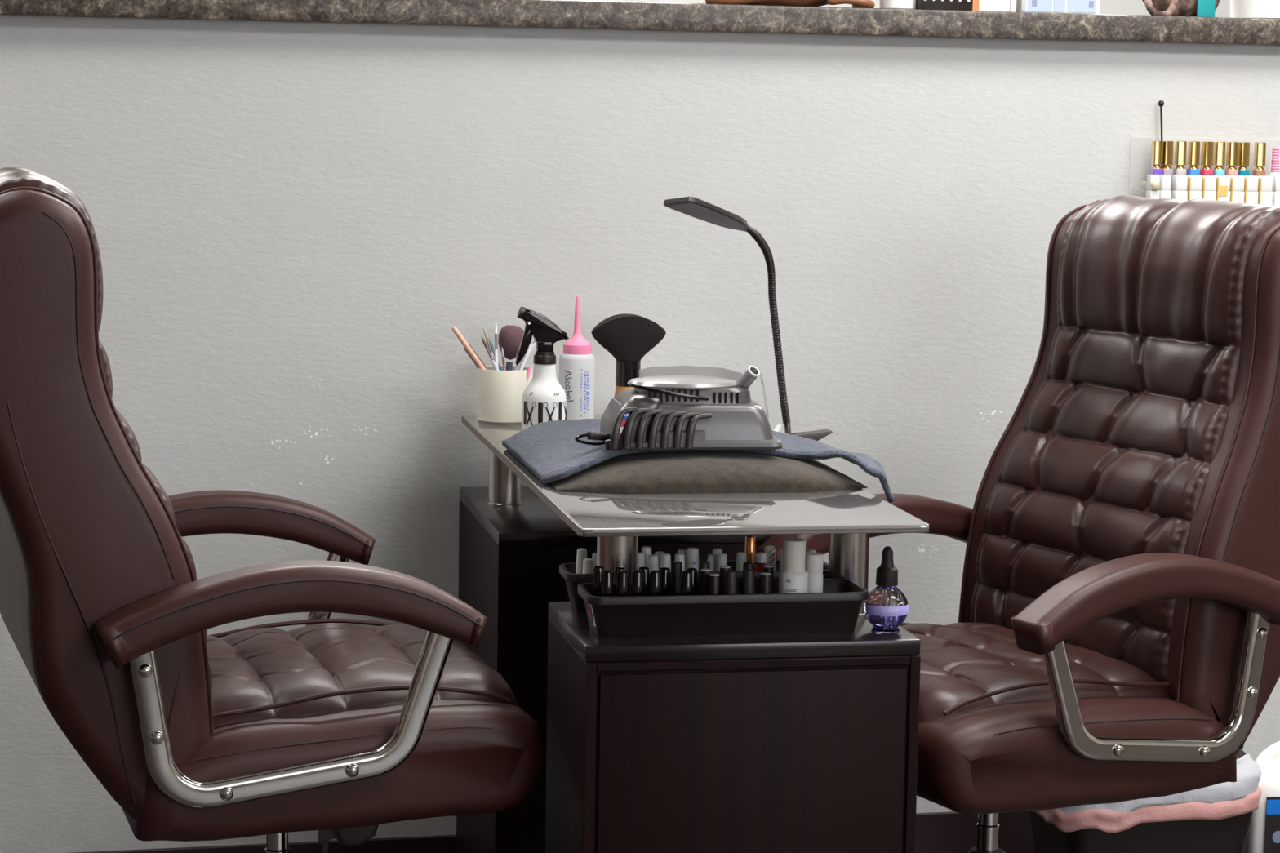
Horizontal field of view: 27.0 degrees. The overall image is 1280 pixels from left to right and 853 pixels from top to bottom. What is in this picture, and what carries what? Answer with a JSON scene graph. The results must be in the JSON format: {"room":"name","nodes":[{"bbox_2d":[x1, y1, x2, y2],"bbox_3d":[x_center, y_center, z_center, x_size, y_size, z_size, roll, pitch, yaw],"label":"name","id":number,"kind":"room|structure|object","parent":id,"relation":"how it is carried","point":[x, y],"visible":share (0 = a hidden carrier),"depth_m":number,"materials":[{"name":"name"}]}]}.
{"room":"salon","nodes":[
{"label":"salon","id":0,"kind":"room"},
{"bbox_2d":[0,14,1279,852],"bbox_3d":[0.391,0.048,4.285,8.600,1.331,0.121,-1,7,-13],"label":"wall","id":1,"kind":"structure","parent":0,"point":[295,224],"depth_m":4.05,"materials":[{"name":"grey paint"}]},
{"bbox_2d":[71,810,1035,852],"bbox_3d":[0.396,0.671,4.293,8.600,0.092,0.012,-1,7,-13],"label":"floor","id":2,"kind":"structure","parent":1,"relation":"attached to","point":[950,832],"depth_m":4.30,"materials":[{"name":"black"}]},
{"bbox_2d":[0,0,1279,45],"bbox_3d":[0.380,-0.645,4.297,8.600,0.042,0.368,-1,7,-13],"label":"countertop","id":3,"kind":"structure","parent":1,"relation":"on","point":[550,14],"depth_m":4.04,"materials":[{"name":"brown stone"}]},
{"bbox_2d":[705,0,875,8],"bbox_3d":[0.228,-0.781,4.162,0.317,0.257,0.193,-1,7,-13],"label":"handbag","id":4,"kind":"object","parent":3,"relation":"on","point":[855,3],"visible":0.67,"depth_m":4.13,"materials":[{"name":"brown leather"}]},
{"bbox_2d":[879,0,915,8],"bbox_3d":[0.406,-0.699,4.186,0.060,0.092,0.060,0,7,-11],"label":"round container","id":5,"kind":"object","parent":3,"relation":"on","point":[890,4],"visible":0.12,"depth_m":4.17,"materials":[{"name":"white plastic"}]},
{"bbox_2d":[915,0,978,10],"bbox_3d":[0.477,-0.703,4.197,0.095,0.100,0.071,-1,7,-13],"label":"box","id":6,"kind":"object","parent":3,"relation":"on","point":[952,5],"visible":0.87,"depth_m":4.17,"materials":[{"name":"black plastic"}]},
{"bbox_2d":[978,0,1016,12],"bbox_3d":[0.556,-0.716,4.231,0.064,0.120,0.070,-1,7,-13],"label":"box","id":7,"kind":"object","parent":3,"relation":"on","point":[984,5],"visible":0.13,"depth_m":4.20,"materials":[{"name":"white plastic"}]},
{"bbox_2d":[1016,0,1100,13],"bbox_3d":[0.660,-0.712,4.255,0.134,0.110,0.071,-1,7,-13],"label":"package","id":8,"kind":"object","parent":3,"relation":"on","point":[1076,6],"visible":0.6,"depth_m":4.23,"materials":[{"name":"white plastic"}]},
{"bbox_2d":[1142,0,1220,17],"bbox_3d":[0.876,-0.734,4.311,0.158,0.154,0.107,-1,7,-13],"label":"patterned bag","id":9,"kind":"object","parent":3,"relation":"on","point":[1199,8],"visible":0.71,"depth_m":4.28,"materials":[{"name":"fabric"}]},
{"bbox_2d":[1230,0,1279,18],"bbox_3d":[1.023,-0.737,4.354,0.124,0.148,0.124,0,7,-11],"label":"canister","id":10,"kind":"object","parent":3,"relation":"on","point":[1261,9],"visible":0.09,"depth_m":4.31,"materials":[{"name":"white plastic"}]},
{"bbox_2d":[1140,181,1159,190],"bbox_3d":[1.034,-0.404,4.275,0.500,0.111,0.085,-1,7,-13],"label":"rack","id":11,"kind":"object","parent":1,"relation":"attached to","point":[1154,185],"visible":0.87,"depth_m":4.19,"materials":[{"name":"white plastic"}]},
{"bbox_2d":[1146,174,1159,199],"bbox_3d":[0.808,-0.371,4.204,0.017,0.050,0.018,-1,7,-13],"label":"bottle","id":12,"kind":"object","parent":11,"relation":"on","point":[1150,193],"visible":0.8,"depth_m":4.20,"materials":[{"name":"white plastic"}]},
{"bbox_2d":[1150,141,1163,175],"bbox_3d":[0.820,-0.415,4.237,0.016,0.076,0.016,-1,7,-13],"label":"bottle","id":13,"kind":"object","parent":11,"relation":"on","point":[1157,148],"visible":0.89,"depth_m":4.23,"materials":[{"name":"gold metal"}]},
{"bbox_2d":[1159,174,1171,199],"bbox_3d":[0.827,-0.372,4.209,0.017,0.050,0.018,-1,7,-13],"label":"bottle","id":14,"kind":"object","parent":11,"relation":"on","point":[1165,180],"visible":0.76,"depth_m":4.20,"materials":[{"name":"white plastic"}]},
{"bbox_2d":[1161,141,1173,190],"bbox_3d":[0.837,-0.415,4.241,0.016,0.076,0.016,-1,7,-18],"label":"bottle","id":15,"kind":"object","parent":11,"relation":"on","point":[1167,160],"visible":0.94,"depth_m":4.23,"materials":[{"name":"gold metal"}]},
{"bbox_2d":[1171,174,1187,199],"bbox_3d":[0.852,-0.372,4.215,0.022,0.050,0.018,-1,7,-13],"label":"bottle","id":16,"kind":"object","parent":11,"relation":"on","point":[1180,182],"visible":0.8,"depth_m":4.21,"materials":[{"name":"white plastic"}]},
{"bbox_2d":[1173,141,1186,175],"bbox_3d":[0.859,-0.415,4.246,0.016,0.076,0.016,0,7,-8],"label":"bottle","id":17,"kind":"object","parent":11,"relation":"on","point":[1180,147],"visible":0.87,"depth_m":4.24,"materials":[{"name":"gold metal"}]},
{"bbox_2d":[1186,141,1199,175],"bbox_3d":[0.881,-0.415,4.251,0.016,0.076,0.016,-1,7,-13],"label":"bottle","id":18,"kind":"object","parent":11,"relation":"on","point":[1193,150],"visible":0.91,"depth_m":4.24,"materials":[{"name":"gold metal"}]},
{"bbox_2d":[1186,175,1202,199],"bbox_3d":[0.876,-0.372,4.220,0.023,0.050,0.020,-1,7,-13],"label":"bottle","id":19,"kind":"object","parent":11,"relation":"on","point":[1194,182],"visible":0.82,"depth_m":4.21,"materials":[{"name":"white plastic"}]},
{"bbox_2d":[1200,142,1213,175],"bbox_3d":[0.904,-0.415,4.257,0.016,0.076,0.016,-1,7,-18],"label":"bottle","id":20,"kind":"object","parent":11,"relation":"on","point":[1207,148],"visible":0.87,"depth_m":4.25,"materials":[{"name":"gold metal"}]},
{"bbox_2d":[1200,175,1216,200],"bbox_3d":[0.899,-0.372,4.226,0.023,0.050,0.020,-1,7,-13],"label":"bottle","id":21,"kind":"object","parent":11,"relation":"on","point":[1209,182],"visible":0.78,"depth_m":4.22,"materials":[{"name":"white plastic"}]},
{"bbox_2d":[1213,142,1226,175],"bbox_3d":[0.924,-0.416,4.261,0.016,0.076,0.016,0,7,-8],"label":"bottle","id":22,"kind":"object","parent":11,"relation":"on","point":[1219,160],"visible":0.82,"depth_m":4.25,"materials":[{"name":"gold metal"}]},
{"bbox_2d":[1215,175,1230,201],"bbox_3d":[0.922,-0.373,4.231,0.023,0.050,0.020,-1,7,-13],"label":"bottle","id":23,"kind":"object","parent":11,"relation":"on","point":[1223,182],"visible":0.73,"depth_m":4.22,"materials":[{"name":"white plastic"}]},
{"bbox_2d":[1217,191,1230,201],"bbox_3d":[0.923,-0.360,4.233,0.022,0.026,0.018,-1,7,-13],"label":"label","id":24,"kind":"object","parent":23,"relation":"on","point":[1222,195],"depth_m":4.22,"materials":[{"name":"white plastic"}]},
{"bbox_2d":[1225,142,1239,176],"bbox_3d":[0.946,-0.416,4.267,0.016,0.076,0.016,-1,7,-14],"label":"bottle","id":25,"kind":"object","parent":11,"relation":"on","point":[1232,155],"visible":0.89,"depth_m":4.26,"materials":[{"name":"gold metal"}]},
{"bbox_2d":[1229,175,1244,202],"bbox_3d":[0.946,-0.373,4.237,0.023,0.050,0.020,-1,7,-13],"label":"bottle","id":26,"kind":"object","parent":11,"relation":"on","point":[1237,182],"visible":0.78,"depth_m":4.23,"materials":[{"name":"white plastic"}]},
{"bbox_2d":[1237,142,1249,176],"bbox_3d":[0.965,-0.416,4.271,0.016,0.076,0.016,-1,7,-18],"label":"bottle","id":27,"kind":"object","parent":11,"relation":"on","point":[1244,147],"visible":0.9,"depth_m":4.26,"materials":[{"name":"gold metal"}]},
{"bbox_2d":[1243,175,1258,204],"bbox_3d":[0.969,-0.373,4.242,0.023,0.050,0.020,-1,7,-13],"label":"bottle","id":28,"kind":"object","parent":11,"relation":"on","point":[1251,182],"visible":0.73,"depth_m":4.23,"materials":[{"name":"white plastic"}]},
{"bbox_2d":[1253,142,1266,176],"bbox_3d":[0.993,-0.416,4.278,0.016,0.076,0.016,0,7,-8],"label":"bottle","id":29,"kind":"object","parent":11,"relation":"on","point":[1260,150],"visible":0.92,"depth_m":4.27,"materials":[{"name":"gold metal"}]},
{"bbox_2d":[1255,176,1272,205],"bbox_3d":[0.994,-0.373,4.248,0.023,0.050,0.020,-1,7,-13],"label":"bottle","id":30,"kind":"object","parent":11,"relation":"on","point":[1264,183],"visible":0.77,"depth_m":4.24,"materials":[{"name":"white plastic"}]},
{"bbox_2d":[1268,146,1279,176],"bbox_3d":[1.019,-0.414,4.284,0.020,0.070,0.020,-1,7,-13],"label":"bottle","id":31,"kind":"object","parent":11,"relation":"on","point":[1274,171],"visible":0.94,"depth_m":4.28,"materials":[{"name":"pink plastic"}]},
{"bbox_2d":[1272,176,1279,206],"bbox_3d":[1.019,-0.374,4.254,0.022,0.050,0.018,-1,7,-13],"label":"bottle","id":32,"kind":"object","parent":11,"relation":"on","point":[1276,180],"visible":0.77,"depth_m":4.25,"materials":[{"name":"white plastic"}]},
{"bbox_2d":[578,0,1230,17],"bbox_3d":[-0.397,-1.143,8.420,8.600,2.700,0.100,0,7,-11],"label":"wall","id":33,"kind":"structure","parent":0,"point":[1137,7],"depth_m":8.71,"materials":[{"name":"white paint"}]},
{"bbox_3d":[0.500,0.808,3.752,8.600,0.050,10.000,0,7,-11],"label":"floor","id":34,"kind":"structure","parent":0,"visible":0},
{"bbox_2d":[0,166,543,852],"bbox_3d":[-0.490,0.259,3.216,0.706,1.133,0.628,-1,7,-18],"label":"office chair","id":35,"kind":"object","parent":34,"relation":"on","point":[343,726],"visible":1,"depth_m":2.95,"materials":[{"name":"red leather"}]},
{"bbox_2d":[0,166,213,701],"bbox_3d":[-0.677,0.005,3.122,0.302,0.614,0.404,-1,7,-18],"label":"backrest","id":36,"kind":"object","parent":35,"relation":"on","point":[14,180],"depth_m":2.95,"materials":[{"name":"brown leather"}]},
{"bbox_2d":[317,829,335,852],"bbox_3d":[-0.519,0.611,3.422,0.327,0.410,0.032,4,8,27],"label":"lever","id":37,"kind":"object","parent":35,"relation":"hanging from","point":[324,836],"visible":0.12,"depth_m":3.33,"materials":[{"name":"brown plastic"}]},
{"bbox_2d":[206,622,518,728],"bbox_3d":[-0.374,0.306,3.261,0.389,0.084,0.410,-1,7,-18],"label":"seat cushion","id":38,"kind":"object","parent":35,"relation":"on","point":[264,673],"depth_m":3.13,"materials":[{"name":"brown leather"}]},
{"bbox_2d":[456,414,929,852],"bbox_3d":[0.023,0.419,3.565,0.402,0.750,1.112,0,7,-11],"label":"desk","id":39,"kind":"object","parent":34,"relation":"on","point":[782,742],"visible":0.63,"depth_m":3.03,"materials":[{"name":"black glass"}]},
{"bbox_2d":[476,365,532,423],"bbox_3d":[-0.201,-0.048,3.960,0.082,0.078,0.082,0,7,-11],"label":"cup","id":40,"kind":"object","parent":39,"relation":"on","point":[500,393],"visible":0.79,"depth_m":3.92,"materials":[{"name":"beige ceramic"}]},
{"bbox_2d":[451,326,488,369],"bbox_3d":[-0.229,-0.081,3.950,0.101,0.136,0.015,0,7,-6],"label":"brush","id":41,"kind":"object","parent":40,"relation":"in","point":[468,348],"visible":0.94,"depth_m":3.94,"materials":[{"name":"pink"}]},
{"bbox_2d":[497,324,524,370],"bbox_3d":[-0.192,-0.085,3.988,0.040,0.132,0.040,3,7,18],"label":"brush","id":42,"kind":"object","parent":40,"relation":"in","point":[510,336],"visible":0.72,"depth_m":3.97,"materials":[{"name":"pink fabric"}]},
{"bbox_2d":[515,306,568,431],"bbox_3d":[-0.137,-0.080,3.795,0.067,0.182,0.064,5,8,31],"label":"spray bottle","id":43,"kind":"object","parent":39,"relation":"on","point":[544,399],"visible":0.9,"depth_m":3.78,"materials":[{"name":"white plastic"}]},
{"bbox_2d":[558,295,595,419],"bbox_3d":[-0.092,-0.095,3.889,0.052,0.192,0.053,0,7,-11],"label":"squeeze bottle","id":44,"kind":"object","parent":39,"relation":"on","point":[576,362],"visible":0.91,"depth_m":3.87,"materials":[{"name":"white plastic"}]},
{"bbox_2d":[591,313,666,396],"bbox_3d":[-0.018,-0.084,3.940,0.112,0.161,0.054,0,7,-11],"label":"brush","id":45,"kind":"object","parent":39,"relation":"on","point":[628,337],"visible":0.76,"depth_m":3.92,"materials":[{"name":"black plastic"}]},
{"bbox_2d":[559,560,828,612],"bbox_3d":[0.069,0.193,3.217,0.329,0.048,0.082,0,7,-11],"label":"tray","id":46,"kind":"object","parent":39,"relation":"on","point":[567,571],"visible":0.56,"depth_m":3.18,"materials":[{"name":"black plastic"}]},
{"bbox_2d":[575,548,586,573],"bbox_3d":[-0.070,0.179,3.206,0.015,0.066,0.015,0,7,-11],"label":"bottle","id":47,"kind":"object","parent":46,"relation":"in","point":[581,553],"visible":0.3,"depth_m":3.20,"materials":[{"name":"white plastic"}]},
{"bbox_2d":[582,558,593,573],"bbox_3d":[-0.062,0.186,3.172,0.015,0.060,0.015,0,7,-11],"label":"bottle","id":48,"kind":"object","parent":46,"relation":"in","point":[588,564],"visible":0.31,"depth_m":3.17,"materials":[{"name":"white plastic"}]},
{"bbox_2d":[641,546,651,567],"bbox_3d":[0.007,0.178,3.221,0.015,0.067,0.015,0,7,-11],"label":"bottle","id":49,"kind":"object","parent":46,"relation":"in","point":[646,550],"visible":0.31,"depth_m":3.21,"materials":[{"name":"white plastic"}]},
{"bbox_2d":[647,554,658,572],"bbox_3d":[0.015,0.184,3.187,0.015,0.063,0.015,0,7,-11],"label":"bottle","id":50,"kind":"object","parent":46,"relation":"in","point":[652,565],"visible":0.31,"depth_m":3.18,"materials":[{"name":"white plastic"}]},
{"bbox_2d":[660,553,671,572],"bbox_3d":[0.030,0.183,3.195,0.015,0.063,0.015,0,7,-11],"label":"bottle","id":51,"kind":"object","parent":46,"relation":"in","point":[665,558],"visible":0.37,"depth_m":3.19,"materials":[{"name":"white plastic"}]},
{"bbox_2d":[686,547,698,572],"bbox_3d":[0.063,0.179,3.213,0.015,0.068,0.015,0,7,-11],"label":"bottle","id":52,"kind":"object","parent":46,"relation":"in","point":[692,561],"visible":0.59,"depth_m":3.21,"materials":[{"name":"white plastic"}]},
{"bbox_2d":[706,554,717,571],"bbox_3d":[0.083,0.184,3.218,0.021,0.060,0.015,0,7,-11],"label":"bottle","id":53,"kind":"object","parent":46,"relation":"in","point":[712,558],"visible":0.3,"depth_m":3.21,"materials":[{"name":"white plastic"}]},
{"bbox_2d":[715,553,727,571],"bbox_3d":[0.098,0.183,3.205,0.015,0.063,0.015,0,7,-11],"label":"bottle","id":54,"kind":"object","parent":46,"relation":"in","point":[722,558],"visible":0.29,"depth_m":3.20,"materials":[{"name":"white plastic"}]},
{"bbox_2d":[735,551,746,571],"bbox_3d":[0.122,0.182,3.220,0.015,0.062,0.015,0,7,-11],"label":"bottle","id":55,"kind":"object","parent":46,"relation":"in","point":[740,556],"visible":0.36,"depth_m":3.21,"materials":[{"name":"white plastic"}]},
{"bbox_2d":[744,534,755,566],"bbox_3d":[0.134,0.171,3.244,0.015,0.079,0.015,0,7,-11],"label":"bottle","id":56,"kind":"object","parent":46,"relation":"in","point":[750,540],"visible":0.38,"depth_m":3.24,"materials":[{"name":"gold plastic"}]},
{"bbox_2d":[754,552,767,571],"bbox_3d":[0.146,0.183,3.217,0.016,0.063,0.016,0,7,-11],"label":"bottle","id":57,"kind":"object","parent":46,"relation":"in","point":[761,558],"visible":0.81,"depth_m":3.21,"materials":[{"name":"red"}]},
{"bbox_2d":[764,545,775,570],"bbox_3d":[0.158,0.178,3.250,0.015,0.066,0.015,0,7,-11],"label":"bottle","id":58,"kind":"object","parent":46,"relation":"in","point":[770,550],"visible":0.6,"depth_m":3.24,"materials":[{"name":"white plastic"}]},
{"bbox_2d":[548,450,867,493],"bbox_3d":[0.069,0.045,3.384,0.390,0.038,0.298,0,7,-11],"label":"pillow","id":59,"kind":"object","parent":39,"relation":"on","point":[671,472],"visible":0.61,"depth_m":3.26,"materials":[{"name":"brown fabric"}]},
{"bbox_2d":[502,418,894,502],"bbox_3d":[0.052,0.030,3.513,0.431,0.066,0.558,0,7,-11],"label":"towel","id":60,"kind":"object","parent":59,"relation":"on","point":[549,450],"visible":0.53,"depth_m":3.36,"materials":[{"name":"fabric"}]},
{"bbox_2d":[574,365,782,449],"bbox_3d":[0.042,-0.026,3.359,0.265,0.110,0.170,0,7,-10],"label":"machine","id":61,"kind":"object","parent":60,"relation":"on","point":[667,407],"visible":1,"depth_m":3.30,"materials":[{"name":"silver metal"}]},
{"bbox_2d":[577,578,868,636],"bbox_3d":[0.095,0.209,3.079,0.329,0.048,0.094,0,7,-11],"label":"tray","id":62,"kind":"object","parent":39,"relation":"on","point":[837,608],"visible":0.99,"depth_m":3.04,"materials":[{"name":"black plastic"}]},
{"bbox_2d":[592,565,604,596],"bbox_3d":[-0.048,0.194,3.066,0.015,0.069,0.015,0,7,-11],"label":"bottle","id":63,"kind":"object","parent":62,"relation":"in","point":[597,570],"visible":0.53,"depth_m":3.06,"materials":[{"name":"black plastic"}]},
{"bbox_2d":[600,569,613,596],"bbox_3d":[-0.037,0.198,3.033,0.015,0.070,0.015,0,7,-11],"label":"bottle","id":64,"kind":"object","parent":62,"relation":"in","point":[607,575],"visible":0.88,"depth_m":3.02,"materials":[{"name":"black plastic"}]},
{"bbox_2d":[616,570,628,595],"bbox_3d":[-0.020,0.198,3.036,0.015,0.069,0.015,0,7,-11],"label":"bottle","id":65,"kind":"object","parent":62,"relation":"in","point":[622,588],"visible":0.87,"depth_m":3.03,"materials":[{"name":"black plastic"}]},
{"bbox_2d":[631,569,643,595],"bbox_3d":[-0.003,0.198,3.039,0.015,0.070,0.015,0,7,-11],"label":"bottle","id":66,"kind":"object","parent":62,"relation":"in","point":[637,589],"visible":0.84,"depth_m":3.03,"materials":[{"name":"black plastic"}]},
{"bbox_2d":[638,566,649,595],"bbox_3d":[0.004,0.195,3.076,0.015,0.067,0.015,0,7,-11],"label":"bottle","id":67,"kind":"object","parent":62,"relation":"in","point":[646,571],"visible":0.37,"depth_m":3.07,"materials":[{"name":"black plastic"}]},
{"bbox_2d":[648,569,661,595],"bbox_3d":[0.017,0.198,3.043,0.015,0.069,0.015,0,7,-11],"label":"bottle","id":68,"kind":"object","parent":62,"relation":"in","point":[655,588],"visible":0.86,"depth_m":3.04,"materials":[{"name":"black plastic"}]},
{"bbox_2d":[659,567,670,595],"bbox_3d":[0.028,0.195,3.081,0.015,0.066,0.015,0,7,-11],"label":"bottle","id":69,"kind":"object","parent":62,"relation":"in","point":[665,571],"visible":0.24,"depth_m":3.07,"materials":[{"name":"black plastic"}]},
{"bbox_2d":[670,561,681,595],"bbox_3d":[0.042,0.192,3.094,0.015,0.070,0.015,0,7,-11],"label":"bottle","id":70,"kind":"object","parent":62,"relation":"in","point":[676,566],"visible":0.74,"depth_m":3.09,"materials":[{"name":"black plastic"}]},
{"bbox_2d":[680,570,693,595],"bbox_3d":[0.053,0.198,3.050,0.015,0.068,0.015,0,7,-11],"label":"bottle","id":71,"kind":"object","parent":62,"relation":"in","point":[686,588],"visible":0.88,"depth_m":3.04,"materials":[{"name":"black plastic"}]},
{"bbox_2d":[686,567,697,595],"bbox_3d":[0.059,0.196,3.084,0.015,0.066,0.015,0,7,-11],"label":"bottle","id":72,"kind":"object","parent":62,"relation":"in","point":[694,571],"visible":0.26,"depth_m":3.08,"materials":[{"name":"black plastic"}]},
{"bbox_2d":[697,561,710,592],"bbox_3d":[0.074,0.192,3.102,0.015,0.069,0.015,0,7,-11],"label":"bottle","id":73,"kind":"object","parent":62,"relation":"in","point":[702,565],"visible":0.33,"depth_m":3.10,"materials":[{"name":"black plastic"}]},
{"bbox_2d":[699,568,711,595],"bbox_3d":[0.075,0.197,3.070,0.015,0.066,0.015,0,7,-11],"label":"bottle","id":74,"kind":"object","parent":62,"relation":"in","point":[704,573],"visible":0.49,"depth_m":3.06,"materials":[{"name":"black plastic"}]},
{"bbox_2d":[707,573,719,594],"bbox_3d":[0.084,0.201,3.053,0.015,0.064,0.015,0,7,-11],"label":"bottle","id":75,"kind":"object","parent":62,"relation":"in","point":[713,578],"visible":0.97,"depth_m":3.05,"materials":[{"name":"black plastic"}]},
{"bbox_2d":[719,565,730,594],"bbox_3d":[0.098,0.195,3.089,0.015,0.067,0.015,0,7,-11],"label":"bottle","id":76,"kind":"object","parent":62,"relation":"in","point":[722,568],"visible":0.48,"depth_m":3.08,"materials":[{"name":"black plastic"}]},
{"bbox_2d":[724,570,737,594],"bbox_3d":[0.104,0.199,3.060,0.015,0.067,0.015,0,7,-11],"label":"bottle","id":77,"kind":"object","parent":62,"relation":"in","point":[731,575],"visible":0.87,"depth_m":3.05,"materials":[{"name":"black plastic"}]},
{"bbox_2d":[742,568,754,594],"bbox_3d":[0.125,0.198,3.069,0.015,0.067,0.015,0,7,-11],"label":"bottle","id":78,"kind":"object","parent":62,"relation":"in","point":[748,574],"visible":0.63,"depth_m":3.06,"materials":[{"name":"black plastic"}]},
{"bbox_2d":[759,573,771,593],"bbox_3d":[0.144,0.200,3.062,0.015,0.064,0.015,0,7,-11],"label":"bottle","id":79,"kind":"object","parent":62,"relation":"in","point":[765,578],"visible":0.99,"depth_m":3.06,"materials":[{"name":"black plastic"}]},
{"bbox_2d":[762,564,773,593],"bbox_3d":[0.149,0.195,3.108,0.015,0.065,0.015,0,7,-11],"label":"bottle","id":80,"kind":"object","parent":62,"relation":"in","point":[766,568],"visible":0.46,"depth_m":3.10,"materials":[{"name":"black plastic"}]},
{"bbox_2d":[778,537,808,593],"bbox_3d":[0.177,0.180,3.078,0.034,0.101,0.035,0,7,-11],"label":"lotion bottle","id":81,"kind":"object","parent":62,"relation":"in","point":[793,578],"visible":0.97,"depth_m":3.06,"materials":[{"name":"white plastic"}]},
{"bbox_2d":[804,551,823,592],"bbox_3d":[0.202,0.187,3.116,0.023,0.079,0.023,0,7,-11],"label":"lotion bottle","id":82,"kind":"object","parent":62,"relation":"in","point":[814,560],"visible":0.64,"depth_m":3.10,"materials":[{"name":"white plastic"}]},
{"bbox_2d":[663,195,832,440],"bbox_3d":[0.146,-0.129,3.644,0.271,0.372,0.072,-3,8,-33],"label":"desk lamp","id":83,"kind":"object","parent":39,"relation":"attached to","point":[693,206],"visible":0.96,"depth_m":3.66,"materials":[{"name":"black plastic"}]},
{"bbox_2d":[667,202,746,231],"bbox_3d":[0.097,-0.282,3.601,0.045,0.042,0.144,7,9,41],"label":"diffuser","id":84,"kind":"object","parent":83,"relation":"attached to","point":[708,212],"depth_m":3.59,"materials":[{"name":"grey plastic"}]},
{"bbox_2d":[863,546,908,633],"bbox_3d":[0.284,0.187,3.078,0.052,0.098,0.052,0,7,-11],"label":"dropper bottle","id":85,"kind":"object","parent":39,"relation":"on","point":[886,608],"visible":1,"depth_m":3.06,"materials":[{"name":"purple glass"}]},
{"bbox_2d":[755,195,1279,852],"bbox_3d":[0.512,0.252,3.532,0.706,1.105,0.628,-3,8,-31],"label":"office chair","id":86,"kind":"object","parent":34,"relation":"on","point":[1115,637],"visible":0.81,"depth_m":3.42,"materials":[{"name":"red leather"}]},
{"bbox_2d":[900,622,1166,723],"bbox_3d":[0.405,0.322,3.478,0.389,0.084,0.410,-3,8,-31],"label":"seat cushion","id":87,"kind":"object","parent":86,"relation":"on","point":[968,669],"depth_m":3.38,"materials":[{"name":"brown leather"}]},
{"bbox_2d":[970,195,1279,682],"bbox_3d":[0.690,-0.001,3.607,0.302,0.614,0.404,-3,8,-31],"label":"backrest","id":88,"kind":"object","parent":86,"relation":"on","point":[1140,390],"depth_m":3.55,"materials":[{"name":"brown leather"}]},
{"bbox_2d":[1029,749,1262,852],"bbox_3d":[0.752,0.614,4.049,0.333,0.274,0.256,0,7,-11],"label":"waste bin","id":89,"kind":"object","parent":34,"relation":"on","point":[1215,818],"visible":0.35,"depth_m":3.94,"materials":[{"name":"black plastic"}]},
{"bbox_2d":[1243,741,1279,852],"bbox_3d":[0.995,0.603,4.077,0.158,0.297,0.110,0,7,-11],"label":"jug","id":90,"kind":"object","parent":34,"relation":"on","point":[1264,832],"visible":0.73,"depth_m":4.02,"materials":[{"name":"white plastic"}]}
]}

